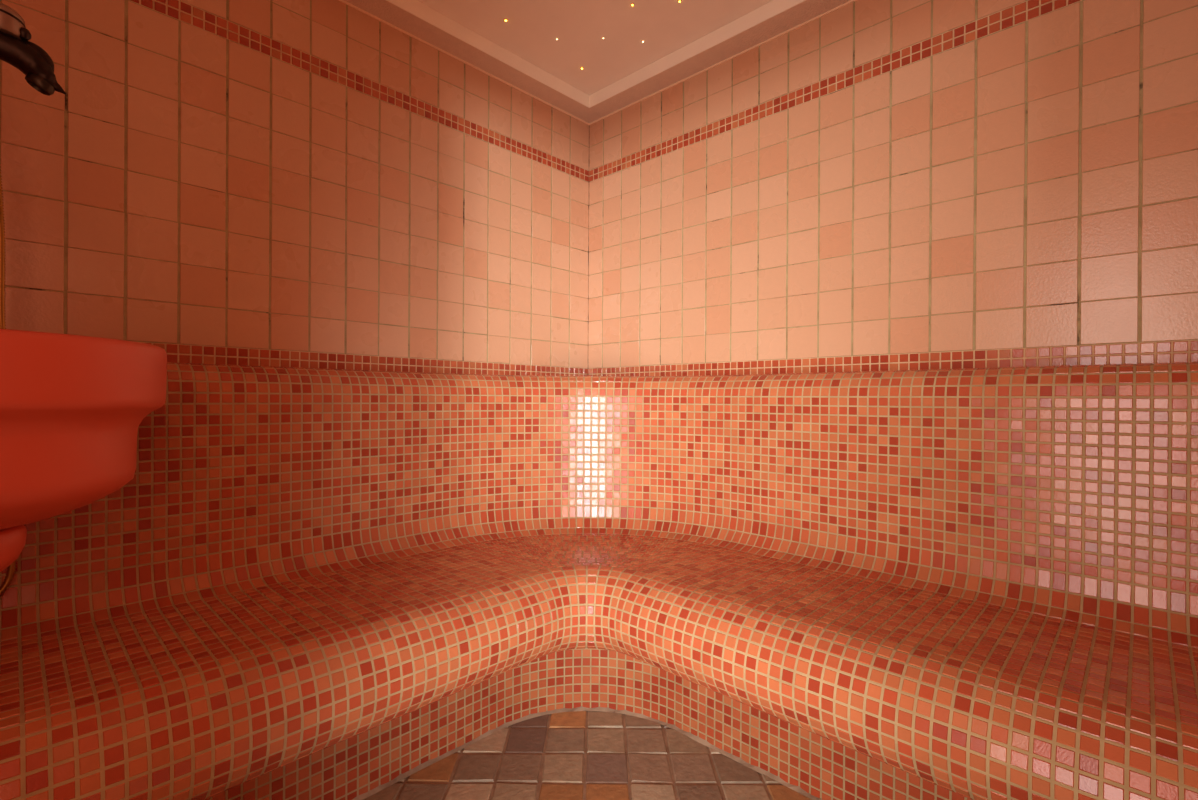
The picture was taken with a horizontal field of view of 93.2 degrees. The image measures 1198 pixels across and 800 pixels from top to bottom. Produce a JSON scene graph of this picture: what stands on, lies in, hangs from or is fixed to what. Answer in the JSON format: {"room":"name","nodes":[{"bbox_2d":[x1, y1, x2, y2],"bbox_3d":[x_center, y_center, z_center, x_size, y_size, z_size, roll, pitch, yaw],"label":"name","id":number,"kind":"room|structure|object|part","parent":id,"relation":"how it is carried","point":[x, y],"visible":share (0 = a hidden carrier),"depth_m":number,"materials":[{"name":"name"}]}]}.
{"room":"spa","nodes":[
{"label":"spa","id":0,"kind":"room"},
{"bbox_2d":[0,0,588,564],"bbox_3d":[-0.740,-0.171,1.715,0.003,2.153,2.000,0,0,44],"label":"wall","id":1,"kind":"structure","parent":0,"point":[188,184],"depth_m":1.56,"materials":[{"name":"tile"}]},
{"bbox_2d":[129,0,588,181],"bbox_3d":[-0.735,-0.963,1.713,0.002,0.050,2.000,0,0,44],"label":"trim","id":2,"kind":"structure","parent":1,"relation":"attached to","point":[179,10],"depth_m":1.68,"materials":[{"name":"tile"}]},
{"bbox_2d":[134,341,587,375],"bbox_3d":[-0.740,-0.113,1.715,0.002,0.050,2.000,0,0,44],"label":"trim","id":3,"kind":"structure","parent":1,"relation":"attached to","point":[176,353],"depth_m":1.68,"materials":[{"name":"tile"}]},
{"bbox_2d":[587,125,589,374],"bbox_3d":[-0.045,-0.636,2.432,0.008,1.100,0.001,0,0,-1],"label":"trim","id":4,"kind":"structure","parent":1,"relation":"attached to","point":[589,125],"depth_m":2.43,"materials":[{"name":"tile"}]},
{"bbox_2d":[363,711,811,799],"bbox_3d":[-0.028,0.908,0.843,2.250,0.006,2.266,0,0,44],"label":"floor","id":5,"kind":"structure","parent":0,"point":[575,755],"depth_m":1.39,"materials":[{"name":"tile"}]},
{"bbox_2d":[0,362,1197,799],"bbox_3d":[0.067,0.414,0.937,2.247,0.993,1.999,0,0,44],"label":"bench","id":6,"kind":"object","parent":5,"relation":"on","point":[304,583],"visible":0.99,"depth_m":1.26,"materials":[{"name":"tile"}]},
{"bbox_3d":[0.069,0.438,0.797,2.049,0.012,1.801,0,0,44],"label":"seat","id":7,"kind":"part","parent":6,"relation":"part of","materials":[{"name":"tile"}]},
{"bbox_3d":[0.068,0.175,0.937,2.247,0.515,1.999,0,0,44],"label":"backrest","id":8,"kind":"part","parent":6,"relation":"part of","materials":[{"name":"tile"}]},
{"bbox_2d":[417,0,772,94],"bbox_3d":[-0.008,-1.256,0.705,2.255,0.050,2.255,0,0,44],"label":"ceiling","id":9,"kind":"structure","parent":0,"point":[532,28],"depth_m":1.88,"materials":[{"name":"paint"}]},
{"bbox_2d":[588,0,1197,566],"bbox_3d":[0.763,-0.163,1.656,2.250,2.153,0.002,0,0,44],"label":"wall","id":10,"kind":"structure","parent":0,"point":[1032,183],"depth_m":1.55,"materials":[{"name":"tile"}]},
{"bbox_2d":[386,0,805,107],"bbox_3d":[-0.009,-1.207,0.776,2.155,0.049,2.155,0,0,44],"label":"trim","id":11,"kind":"structure","parent":10,"relation":"attached to","point":[773,8],"depth_m":1.94,"materials":[{"name":"paint"}]},
{"bbox_2d":[339,0,856,124],"bbox_3d":[-0.011,-1.222,0.843,2.250,0.080,2.250,0,0,44],"label":"trim","id":12,"kind":"structure","parent":10,"relation":"attached to","point":[384,10],"depth_m":1.93,"materials":[{"name":"paint"}]},
{"bbox_2d":[589,0,1081,181],"bbox_3d":[0.767,-0.955,1.654,2.250,0.050,0.002,0,0,44],"label":"trim","id":13,"kind":"structure","parent":10,"relation":"attached to","point":[1027,10],"depth_m":1.67,"materials":[{"name":"tile"}]},
{"bbox_2d":[588,340,1197,376],"bbox_3d":[0.762,-0.105,1.656,2.250,0.050,0.002,0,0,44],"label":"trim","id":14,"kind":"structure","parent":10,"relation":"attached to","point":[1186,351],"depth_m":1.50,"materials":[{"name":"tile"}]},
{"bbox_3d":[-1.204,-0.141,0.700,0.740,2.093,0.094,0,0,44],"label":"wall partition","id":15,"kind":"structure","parent":0,"visible":0},
{"bbox_2d":[0,161,16,597],"bbox_3d":[-1.190,-0.160,0.960,0.036,1.144,0.299,0,0,44],"label":"shower hose","id":16,"kind":"object","parent":15,"relation":"attached to","point":[10,571],"visible":0.37,"depth_m":1.05,"materials":[{"name":"gold metal"}]},
{"bbox_2d":[0,3,66,95],"bbox_3d":[-0.954,-0.526,0.765,0.068,0.110,0.343,0,0,44],"label":"tap","id":17,"kind":"object","parent":15,"relation":"attached to","point":[16,50],"visible":1,"depth_m":0.85,"materials":[{"name":"brown metal"}]},
{"bbox_3d":[-0.863,-0.549,0.849,0.017,0.017,0.017,0,0,44],"label":"knob","id":18,"kind":"part","parent":17,"relation":"part of","materials":[{"name":"brown metal"}]},
{"bbox_3d":[-0.954,-0.513,0.765,0.040,0.067,0.342,0,0,44],"label":"spout","id":19,"kind":"part","parent":17,"relation":"part of","materials":[{"name":"brown metal"}]},
{"bbox_2d":[25,74,54,95],"bbox_3d":[-0.856,-0.484,0.867,0.026,0.026,0.033,0,0,44],"label":"outlet","id":20,"kind":"object","parent":17,"relation":"attached to","point":[43,83],"depth_m":0.86,"materials":[{"name":"brown metal"}]},
{"bbox_2d":[0,329,166,571],"bbox_3d":[-0.914,0.088,0.811,0.469,0.351,0.469,0,0,44],"label":"basin","id":21,"kind":"object","parent":15,"relation":"attached to","point":[73,408],"visible":1,"depth_m":0.76,"materials":[{"name":"ceramic"}]}
]}

